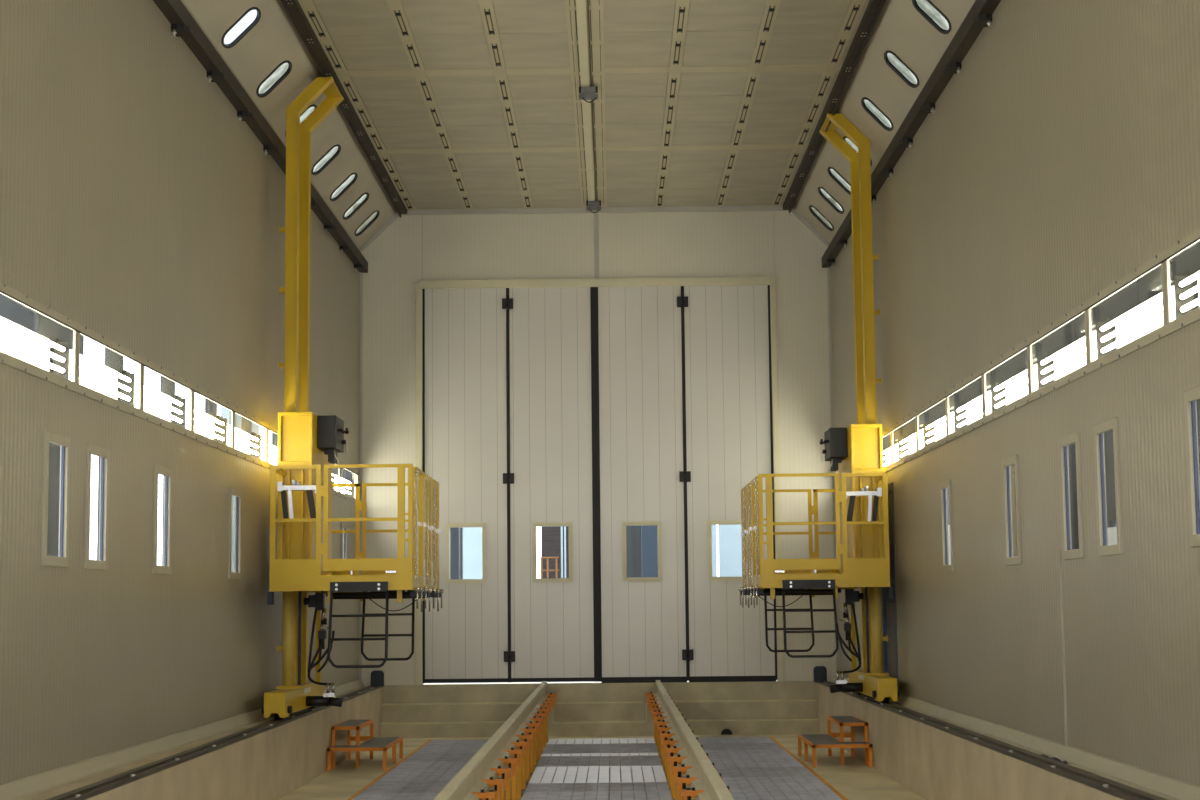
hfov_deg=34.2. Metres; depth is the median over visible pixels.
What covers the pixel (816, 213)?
window
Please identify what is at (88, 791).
rail
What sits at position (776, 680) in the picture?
floor
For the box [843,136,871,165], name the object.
window
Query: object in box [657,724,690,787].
support
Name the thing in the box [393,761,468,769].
floor grating
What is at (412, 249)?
wall
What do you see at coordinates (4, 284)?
rivets
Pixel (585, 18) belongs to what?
ceiling beam
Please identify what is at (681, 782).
support
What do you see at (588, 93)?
trolley
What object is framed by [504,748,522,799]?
support
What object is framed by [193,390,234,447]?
window
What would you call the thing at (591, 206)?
trolley
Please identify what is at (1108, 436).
wall
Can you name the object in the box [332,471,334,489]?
light fixture
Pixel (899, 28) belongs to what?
wall
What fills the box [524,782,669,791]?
floor grating
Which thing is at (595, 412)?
door
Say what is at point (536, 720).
support
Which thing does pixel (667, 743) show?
support
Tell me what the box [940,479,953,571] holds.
window
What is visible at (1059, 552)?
trim
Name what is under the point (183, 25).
beam
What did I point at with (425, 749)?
floor grating
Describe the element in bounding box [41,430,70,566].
window
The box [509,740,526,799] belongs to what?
support
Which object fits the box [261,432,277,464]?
light fixture
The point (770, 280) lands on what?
door frame
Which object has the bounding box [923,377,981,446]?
light fixture
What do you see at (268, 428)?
window
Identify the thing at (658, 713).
support
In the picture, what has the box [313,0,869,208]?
ceiling
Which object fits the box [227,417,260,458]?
light fixture
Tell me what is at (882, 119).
window
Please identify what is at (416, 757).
floor grating
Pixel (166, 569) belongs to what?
window
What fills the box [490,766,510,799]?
support
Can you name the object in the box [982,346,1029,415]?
window
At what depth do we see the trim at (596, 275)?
26.34 m
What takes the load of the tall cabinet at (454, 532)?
on the floor at (776, 680)
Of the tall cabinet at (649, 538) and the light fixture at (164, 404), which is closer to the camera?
the light fixture at (164, 404)
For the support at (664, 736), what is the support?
on the joist
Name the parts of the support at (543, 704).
post, clamp arm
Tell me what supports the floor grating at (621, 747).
on the joist
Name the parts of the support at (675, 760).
clamp arm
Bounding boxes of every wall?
[0,0,359,784]
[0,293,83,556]
[21,687,382,799]
[183,0,396,248]
[332,464,462,578]
[352,205,835,686]
[793,0,974,243]
[815,682,1169,799]
[830,0,1199,785]
[947,399,1199,549]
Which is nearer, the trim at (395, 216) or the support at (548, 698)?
the support at (548, 698)
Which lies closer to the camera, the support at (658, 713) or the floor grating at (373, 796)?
the floor grating at (373, 796)
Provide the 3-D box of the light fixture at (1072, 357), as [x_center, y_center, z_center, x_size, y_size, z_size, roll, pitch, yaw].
[3.271,-0.500,13.281,0.379,1.000,1.691,-1,-6,0]
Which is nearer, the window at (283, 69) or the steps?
the window at (283, 69)
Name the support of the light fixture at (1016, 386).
attached to the wall at (1061, 157)
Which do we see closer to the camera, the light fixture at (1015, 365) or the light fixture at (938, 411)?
the light fixture at (1015, 365)
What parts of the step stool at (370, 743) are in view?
leg, leg, leg, frame, leg, frame, frame, leg, leg, leg, leg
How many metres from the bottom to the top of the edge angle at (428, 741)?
0.064 m
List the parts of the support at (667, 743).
clamp arm, post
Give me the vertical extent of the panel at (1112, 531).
1.770 m
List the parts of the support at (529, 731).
post, clamp arm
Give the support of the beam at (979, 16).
attached to the wall at (1061, 157)
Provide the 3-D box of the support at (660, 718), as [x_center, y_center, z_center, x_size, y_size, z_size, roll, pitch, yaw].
[0.713,3.562,20.349,0.310,0.585,0.530,-1,-6,0]
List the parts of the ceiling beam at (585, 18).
channel rail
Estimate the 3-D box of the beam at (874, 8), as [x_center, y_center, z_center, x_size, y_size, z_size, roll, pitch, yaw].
[2.430,-4.002,12.865,0.100,0.104,27.180,-1,-6,0]
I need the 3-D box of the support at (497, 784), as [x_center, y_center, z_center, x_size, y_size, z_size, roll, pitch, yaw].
[-0.795,2.823,13.197,0.310,0.585,0.530,-1,-6,0]
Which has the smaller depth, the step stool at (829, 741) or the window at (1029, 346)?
the window at (1029, 346)
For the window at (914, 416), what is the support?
in the wall at (1061, 157)
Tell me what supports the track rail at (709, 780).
on the support at (686, 794)
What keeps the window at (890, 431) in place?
in the wall at (1061, 157)
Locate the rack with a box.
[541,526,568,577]
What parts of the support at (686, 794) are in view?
clamp arm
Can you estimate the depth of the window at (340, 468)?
24.86 m
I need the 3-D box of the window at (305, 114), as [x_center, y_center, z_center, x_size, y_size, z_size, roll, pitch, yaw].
[-3.096,-2.890,20.185,0.339,0.339,0.400,-1,-6,0]
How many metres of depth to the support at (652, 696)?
24.58 m
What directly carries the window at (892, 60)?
in the wall at (899, 28)
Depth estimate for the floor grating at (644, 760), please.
21.19 m
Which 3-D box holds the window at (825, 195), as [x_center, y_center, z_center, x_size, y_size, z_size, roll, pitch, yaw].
[2.897,-2.505,24.408,0.334,0.345,0.400,-1,-6,0]
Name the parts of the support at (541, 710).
post, clamp arm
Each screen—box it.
[221,406,258,571]
[463,527,481,578]
[712,525,716,576]
[718,525,741,576]
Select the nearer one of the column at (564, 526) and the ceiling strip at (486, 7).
the ceiling strip at (486, 7)
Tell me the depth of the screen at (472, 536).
30.93 m
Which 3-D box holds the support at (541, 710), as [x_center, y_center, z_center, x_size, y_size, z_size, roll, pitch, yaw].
[-0.735,3.766,22.148,0.310,0.585,0.530,-1,-6,0]
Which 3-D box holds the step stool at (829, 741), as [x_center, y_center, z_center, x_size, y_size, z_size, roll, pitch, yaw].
[2.494,3.637,20.817,0.615,0.439,1.600,-1,-6,0]
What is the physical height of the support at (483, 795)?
0.585 m
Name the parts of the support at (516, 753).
post, clamp arm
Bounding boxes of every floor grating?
[352,793,438,799]
[360,780,450,793]
[378,770,459,780]
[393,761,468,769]
[403,752,476,761]
[415,746,481,752]
[425,740,487,745]
[520,791,672,799]
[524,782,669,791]
[528,766,666,782]
[536,755,661,766]
[541,753,658,755]
[542,743,657,753]
[547,738,654,743]
[698,737,775,743]
[700,743,783,749]
[704,750,792,758]
[710,758,803,766]
[716,767,815,777]
[723,777,829,789]
[731,789,842,799]
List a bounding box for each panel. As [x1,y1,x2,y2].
[948,525,950,564]
[1107,527,1116,544]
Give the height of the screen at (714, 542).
4.060 m
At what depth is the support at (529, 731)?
18.30 m
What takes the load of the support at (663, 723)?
on the joist
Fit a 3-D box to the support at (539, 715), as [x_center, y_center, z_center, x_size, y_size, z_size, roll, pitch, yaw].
[-0.741,3.672,21.253,0.310,0.585,0.530,-1,-6,0]
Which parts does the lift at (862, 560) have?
hanging rod, chain, label plate, chain, hanging rod, chain, hanging rod, railing, ladder frame, panel, ladder frame, railing, panel, plate, drive motor, bracket leg, post, railing, plate, bracket leg, wall railing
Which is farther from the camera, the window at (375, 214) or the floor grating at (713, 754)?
the window at (375, 214)
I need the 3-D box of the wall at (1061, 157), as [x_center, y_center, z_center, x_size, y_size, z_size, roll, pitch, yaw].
[3.055,-0.609,12.563,0.040,5.920,27.300,-1,-6,0]
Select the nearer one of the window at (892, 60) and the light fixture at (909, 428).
the window at (892, 60)
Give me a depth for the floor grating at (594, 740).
24.32 m
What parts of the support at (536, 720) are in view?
post, clamp arm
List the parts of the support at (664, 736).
clamp arm, post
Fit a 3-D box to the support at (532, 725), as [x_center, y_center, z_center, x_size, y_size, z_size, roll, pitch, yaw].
[-0.753,3.483,19.462,0.310,0.585,0.530,-1,-6,0]
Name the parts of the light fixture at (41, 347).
plate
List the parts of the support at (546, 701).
post, clamp arm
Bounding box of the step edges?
[380,699,818,724]
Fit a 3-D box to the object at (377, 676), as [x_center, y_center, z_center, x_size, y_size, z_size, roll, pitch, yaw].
[-2.922,3.661,25.642,0.170,0.208,0.130,-1,-6,0]
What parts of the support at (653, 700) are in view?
clamp arm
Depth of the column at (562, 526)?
31.12 m
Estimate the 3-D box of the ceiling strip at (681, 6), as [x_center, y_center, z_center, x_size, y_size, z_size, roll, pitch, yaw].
[0.746,-3.476,18.180,0.124,0.051,16.440,-1,-6,0]
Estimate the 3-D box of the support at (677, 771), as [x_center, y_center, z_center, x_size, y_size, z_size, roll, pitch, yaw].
[0.671,2.902,14.084,0.310,0.585,0.530,-1,-6,0]
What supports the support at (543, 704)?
on the joist
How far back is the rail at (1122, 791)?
12.95 m
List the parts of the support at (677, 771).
clamp arm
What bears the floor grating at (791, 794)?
on the joist
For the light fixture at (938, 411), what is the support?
attached to the wall at (1061, 157)
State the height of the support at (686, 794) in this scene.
0.585 m
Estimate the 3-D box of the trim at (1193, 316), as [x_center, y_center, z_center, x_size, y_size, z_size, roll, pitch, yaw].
[3.037,-0.298,12.984,0.016,0.450,25.715,-1,-6,0]
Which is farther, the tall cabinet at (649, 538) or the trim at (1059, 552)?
the tall cabinet at (649, 538)
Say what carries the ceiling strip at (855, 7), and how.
attached to the ceiling
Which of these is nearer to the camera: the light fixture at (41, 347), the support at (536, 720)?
the light fixture at (41, 347)
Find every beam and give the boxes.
[153,0,367,272]
[281,0,406,217]
[565,0,606,207]
[783,0,885,212]
[822,0,1000,267]
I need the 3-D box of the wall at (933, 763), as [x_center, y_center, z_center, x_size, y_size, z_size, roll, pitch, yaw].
[2.967,2.619,12.173,0.440,0.640,27.200,-1,-6,0]
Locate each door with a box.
[422,285,776,682]
[881,482,898,690]
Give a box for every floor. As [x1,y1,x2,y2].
[280,734,924,799]
[423,680,776,683]
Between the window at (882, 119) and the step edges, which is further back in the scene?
the step edges
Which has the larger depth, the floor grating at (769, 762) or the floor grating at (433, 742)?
the floor grating at (433, 742)
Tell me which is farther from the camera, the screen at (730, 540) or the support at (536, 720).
the screen at (730, 540)
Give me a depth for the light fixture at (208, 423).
17.14 m
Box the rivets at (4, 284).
[2,284,354,501]
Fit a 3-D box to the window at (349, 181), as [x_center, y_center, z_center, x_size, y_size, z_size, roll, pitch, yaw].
[-3.075,-2.557,23.348,0.339,0.339,0.400,-1,-6,0]
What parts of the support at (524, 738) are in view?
post, clamp arm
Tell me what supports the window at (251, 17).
in the wall at (274, 39)
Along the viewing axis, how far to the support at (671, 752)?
15.64 m
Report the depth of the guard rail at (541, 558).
30.89 m
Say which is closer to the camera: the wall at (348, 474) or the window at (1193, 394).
the window at (1193, 394)
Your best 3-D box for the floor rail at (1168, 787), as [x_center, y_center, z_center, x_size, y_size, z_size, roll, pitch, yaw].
[3.029,2.253,12.211,0.070,0.095,27.200,-1,-6,0]
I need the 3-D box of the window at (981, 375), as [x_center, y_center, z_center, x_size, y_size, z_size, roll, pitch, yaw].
[3.060,0.054,16.359,0.022,0.347,1.715,-1,-6,0]
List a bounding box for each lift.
[262,76,443,719]
[739,113,899,703]
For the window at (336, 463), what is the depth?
24.08 m
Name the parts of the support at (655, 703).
clamp arm, post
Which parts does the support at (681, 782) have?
clamp arm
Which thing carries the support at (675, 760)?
on the joist
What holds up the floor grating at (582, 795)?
on the joist
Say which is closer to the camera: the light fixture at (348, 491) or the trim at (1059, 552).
the trim at (1059, 552)
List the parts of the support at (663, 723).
clamp arm, post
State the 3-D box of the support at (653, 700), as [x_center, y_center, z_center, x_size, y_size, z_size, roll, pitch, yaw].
[0.737,3.939,23.930,0.310,0.585,0.530,-1,-6,0]
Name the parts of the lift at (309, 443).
wall railing, bracket leg, railing, plate, label plate, bracket leg, post, drive motor, plate, panel, railing, ladder frame, panel, ladder frame, railing, chain, hanging rod, hanging rod, chain, hanging rod, label plate, hanging rod, chain, hanging rod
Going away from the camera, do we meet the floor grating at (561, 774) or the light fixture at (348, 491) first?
the floor grating at (561, 774)
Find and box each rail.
[46,685,380,799]
[433,681,548,799]
[540,557,558,577]
[653,680,734,799]
[816,681,1166,799]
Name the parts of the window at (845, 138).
pane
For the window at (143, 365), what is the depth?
15.12 m
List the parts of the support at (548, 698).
post, clamp arm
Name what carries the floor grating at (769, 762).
on the joist
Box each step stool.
[327,719,402,770]
[798,716,872,767]
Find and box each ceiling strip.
[298,0,415,209]
[386,0,473,208]
[478,0,533,208]
[655,0,689,206]
[715,0,780,206]
[771,0,865,205]
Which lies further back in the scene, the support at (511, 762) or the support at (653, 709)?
the support at (653, 709)
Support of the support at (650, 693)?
on the steps
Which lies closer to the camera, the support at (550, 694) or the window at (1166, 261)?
the window at (1166, 261)
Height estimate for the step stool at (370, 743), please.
0.439 m
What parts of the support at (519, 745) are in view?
post, clamp arm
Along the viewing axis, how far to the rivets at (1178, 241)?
13.23 m
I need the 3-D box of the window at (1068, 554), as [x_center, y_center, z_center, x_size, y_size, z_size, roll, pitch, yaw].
[3.048,0.625,12.584,0.036,0.800,0.520,-1,-6,0]
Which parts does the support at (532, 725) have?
post, clamp arm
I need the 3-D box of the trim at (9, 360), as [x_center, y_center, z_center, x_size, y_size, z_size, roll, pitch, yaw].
[-3.293,-0.174,13.168,0.016,0.440,25.550,-1,-6,0]
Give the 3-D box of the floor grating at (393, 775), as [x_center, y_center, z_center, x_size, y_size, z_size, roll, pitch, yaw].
[-1.524,3.789,19.621,1.290,0.035,1.188,-1,-6,0]
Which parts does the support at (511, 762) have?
post, clamp arm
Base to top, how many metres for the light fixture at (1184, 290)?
1.000 m
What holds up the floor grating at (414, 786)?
on the joist
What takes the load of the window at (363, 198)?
in the wall at (274, 39)
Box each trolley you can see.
[579,86,597,102]
[586,201,600,212]
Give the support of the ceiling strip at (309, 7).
attached to the ceiling
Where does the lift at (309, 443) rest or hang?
on the rail at (88, 791)
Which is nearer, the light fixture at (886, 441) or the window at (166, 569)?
the window at (166, 569)
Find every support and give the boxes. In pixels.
[471,789,495,799]
[481,777,503,799]
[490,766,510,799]
[497,756,516,799]
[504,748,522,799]
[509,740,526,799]
[515,733,531,798]
[520,727,535,789]
[524,721,538,780]
[529,716,542,772]
[532,711,545,765]
[536,707,547,758]
[539,703,550,752]
[542,699,552,747]
[543,696,554,742]
[546,693,556,703]
[645,691,668,702]
[646,694,670,741]
[647,698,671,745]
[649,701,674,751]
[650,705,677,757]
[652,709,680,764]
[653,714,683,771]
[655,719,686,779]
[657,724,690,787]
[660,731,694,797]
[662,737,698,799]
[665,745,703,799]
[668,753,708,799]
[672,763,715,789]
[676,773,722,797]
[680,786,730,799]
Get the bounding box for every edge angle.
[347,740,431,799]
[769,736,847,799]
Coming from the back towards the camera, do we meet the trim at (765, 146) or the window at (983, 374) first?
the trim at (765, 146)
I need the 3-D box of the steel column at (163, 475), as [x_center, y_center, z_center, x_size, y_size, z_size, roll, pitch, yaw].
[-3.602,1.738,16.684,0.230,2.450,0.300,-1,-6,0]
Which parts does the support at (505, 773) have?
clamp arm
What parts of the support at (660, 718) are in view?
clamp arm, post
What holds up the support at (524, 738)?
on the joist
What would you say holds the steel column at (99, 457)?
on the floor at (776, 680)
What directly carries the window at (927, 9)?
in the wall at (899, 28)
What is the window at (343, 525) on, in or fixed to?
in the wall at (138, 207)
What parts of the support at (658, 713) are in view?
clamp arm, post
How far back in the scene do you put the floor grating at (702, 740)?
24.22 m
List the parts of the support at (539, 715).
post, clamp arm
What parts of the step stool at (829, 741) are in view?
leg, leg, leg, leg, frame, frame, leg, frame, leg, leg, leg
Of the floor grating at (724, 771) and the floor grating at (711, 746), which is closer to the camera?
the floor grating at (724, 771)
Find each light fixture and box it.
[0,310,69,379]
[69,347,134,405]
[134,375,185,427]
[185,398,226,444]
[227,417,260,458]
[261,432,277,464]
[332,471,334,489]
[335,468,352,496]
[882,427,900,466]
[883,412,923,467]
[898,396,952,459]
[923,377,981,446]
[954,350,1025,431]
[991,318,1075,411]
[1037,279,1138,388]
[1096,241,1199,358]
[1174,270,1199,318]
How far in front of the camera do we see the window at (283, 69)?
18.59 m
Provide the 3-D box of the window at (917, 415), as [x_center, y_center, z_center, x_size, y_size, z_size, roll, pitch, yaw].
[3.071,0.234,18.061,0.022,0.347,1.715,-1,-6,0]
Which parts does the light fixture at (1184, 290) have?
plate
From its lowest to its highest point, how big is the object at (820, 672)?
0.208 m
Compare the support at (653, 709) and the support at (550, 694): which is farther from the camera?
the support at (550, 694)
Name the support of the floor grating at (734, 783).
on the joist
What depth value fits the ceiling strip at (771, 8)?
20.51 m
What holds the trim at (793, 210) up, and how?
attached to the wall at (412, 249)
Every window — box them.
[0,290,78,382]
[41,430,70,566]
[77,331,142,409]
[84,444,109,569]
[142,364,193,430]
[153,464,171,574]
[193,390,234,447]
[221,7,260,48]
[228,487,241,578]
[234,411,267,461]
[256,60,291,97]
[267,428,277,461]
[285,104,316,135]
[311,144,340,174]
[330,173,357,200]
[336,463,339,491]
[340,468,357,491]
[340,522,347,558]
[343,193,368,219]
[354,210,379,235]
[809,205,833,230]
[818,187,843,213]
[827,167,850,194]
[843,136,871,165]
[861,97,892,130]
[882,431,891,463]
[884,50,918,87]
[891,416,916,462]
[912,0,950,33]
[916,397,946,450]
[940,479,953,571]
[946,374,983,434]
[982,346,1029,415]
[1002,454,1021,565]
[1027,310,1088,392]
[1058,432,1083,559]
[1085,261,1166,362]
[1093,417,1122,555]
[1163,237,1199,322]
[1184,386,1199,546]
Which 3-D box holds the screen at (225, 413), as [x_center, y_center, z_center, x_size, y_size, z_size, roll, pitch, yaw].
[-4.469,1.435,24.213,0.100,4.650,2.000,-1,-6,0]
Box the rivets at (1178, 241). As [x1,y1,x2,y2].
[891,241,1182,468]
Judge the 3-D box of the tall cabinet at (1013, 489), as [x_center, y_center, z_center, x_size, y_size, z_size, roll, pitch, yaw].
[4.238,1.823,20.142,0.150,2.850,1.500,-1,-6,0]
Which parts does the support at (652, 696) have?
clamp arm, post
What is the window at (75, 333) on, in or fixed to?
in the wall at (138, 207)
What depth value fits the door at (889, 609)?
21.02 m
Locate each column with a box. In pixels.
[97,457,99,559]
[162,475,163,565]
[561,526,562,577]
[564,526,565,577]
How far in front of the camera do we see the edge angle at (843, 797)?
19.57 m
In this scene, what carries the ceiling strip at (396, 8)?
attached to the ceiling
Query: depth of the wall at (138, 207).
13.93 m
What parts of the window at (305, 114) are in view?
pane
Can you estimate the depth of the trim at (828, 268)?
26.09 m
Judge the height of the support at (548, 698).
0.585 m
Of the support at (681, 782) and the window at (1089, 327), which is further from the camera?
the support at (681, 782)
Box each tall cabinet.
[450,528,459,578]
[626,526,641,577]
[641,526,657,576]
[1010,464,1017,556]
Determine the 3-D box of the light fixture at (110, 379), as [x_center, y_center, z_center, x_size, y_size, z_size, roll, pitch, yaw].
[-3.427,-0.229,13.451,0.179,0.700,1.680,-1,-6,0]
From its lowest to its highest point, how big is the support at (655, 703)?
0.585 m
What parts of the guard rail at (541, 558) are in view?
post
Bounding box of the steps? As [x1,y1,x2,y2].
[380,681,818,737]
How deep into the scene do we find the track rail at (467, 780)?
14.16 m
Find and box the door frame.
[415,275,783,684]
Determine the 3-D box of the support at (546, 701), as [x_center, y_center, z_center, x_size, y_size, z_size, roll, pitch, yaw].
[-0.723,3.955,23.938,0.310,0.585,0.530,-1,-6,0]
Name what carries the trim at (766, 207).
attached to the wall at (412, 249)
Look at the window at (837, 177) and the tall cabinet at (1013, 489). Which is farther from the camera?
the window at (837, 177)
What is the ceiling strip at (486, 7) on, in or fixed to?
attached to the ceiling
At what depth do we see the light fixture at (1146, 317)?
11.47 m
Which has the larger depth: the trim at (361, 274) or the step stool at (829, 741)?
the trim at (361, 274)
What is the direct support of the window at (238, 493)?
in the wall at (138, 207)
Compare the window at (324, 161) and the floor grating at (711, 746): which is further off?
the floor grating at (711, 746)
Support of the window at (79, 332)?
in the wall at (138, 207)
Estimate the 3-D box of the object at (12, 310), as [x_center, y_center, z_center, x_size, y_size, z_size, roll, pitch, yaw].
[-4.623,0.579,16.084,0.300,4.650,1.450,-1,-6,0]
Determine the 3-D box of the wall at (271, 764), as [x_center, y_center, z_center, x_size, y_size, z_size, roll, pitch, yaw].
[-3.057,2.683,12.207,0.670,0.640,27.200,-1,-6,0]
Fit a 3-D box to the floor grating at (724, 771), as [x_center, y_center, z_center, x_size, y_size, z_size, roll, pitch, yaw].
[1.476,3.757,19.605,1.270,0.035,1.188,-1,-6,0]
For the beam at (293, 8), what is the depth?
20.56 m
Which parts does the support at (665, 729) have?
clamp arm, post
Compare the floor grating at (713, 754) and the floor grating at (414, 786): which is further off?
the floor grating at (713, 754)
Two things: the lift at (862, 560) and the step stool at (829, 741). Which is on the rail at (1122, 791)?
the lift at (862, 560)
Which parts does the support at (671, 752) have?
clamp arm, post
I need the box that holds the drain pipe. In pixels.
[721,729,731,734]
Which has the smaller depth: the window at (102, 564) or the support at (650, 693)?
the window at (102, 564)
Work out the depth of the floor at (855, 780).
19.57 m
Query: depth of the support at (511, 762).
14.75 m
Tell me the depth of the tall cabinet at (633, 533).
31.92 m
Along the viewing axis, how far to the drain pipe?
25.20 m
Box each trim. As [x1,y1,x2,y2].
[0,282,358,502]
[347,65,841,75]
[359,273,362,681]
[360,212,398,251]
[386,144,808,153]
[401,205,788,214]
[594,213,598,277]
[791,208,828,245]
[827,267,838,670]
[835,228,1199,472]
[1058,551,1067,745]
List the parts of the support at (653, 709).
clamp arm, post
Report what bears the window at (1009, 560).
in the wall at (1061, 157)
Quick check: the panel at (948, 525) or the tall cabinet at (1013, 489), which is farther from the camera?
the panel at (948, 525)
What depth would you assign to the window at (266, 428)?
18.90 m
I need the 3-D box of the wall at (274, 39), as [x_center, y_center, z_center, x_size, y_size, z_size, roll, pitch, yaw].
[-3.087,-3.729,12.908,0.581,0.581,27.250,-1,-6,0]
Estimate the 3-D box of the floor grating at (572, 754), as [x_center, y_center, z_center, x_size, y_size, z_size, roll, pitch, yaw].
[0.003,4.035,22.099,1.330,0.035,0.388,-1,-6,0]

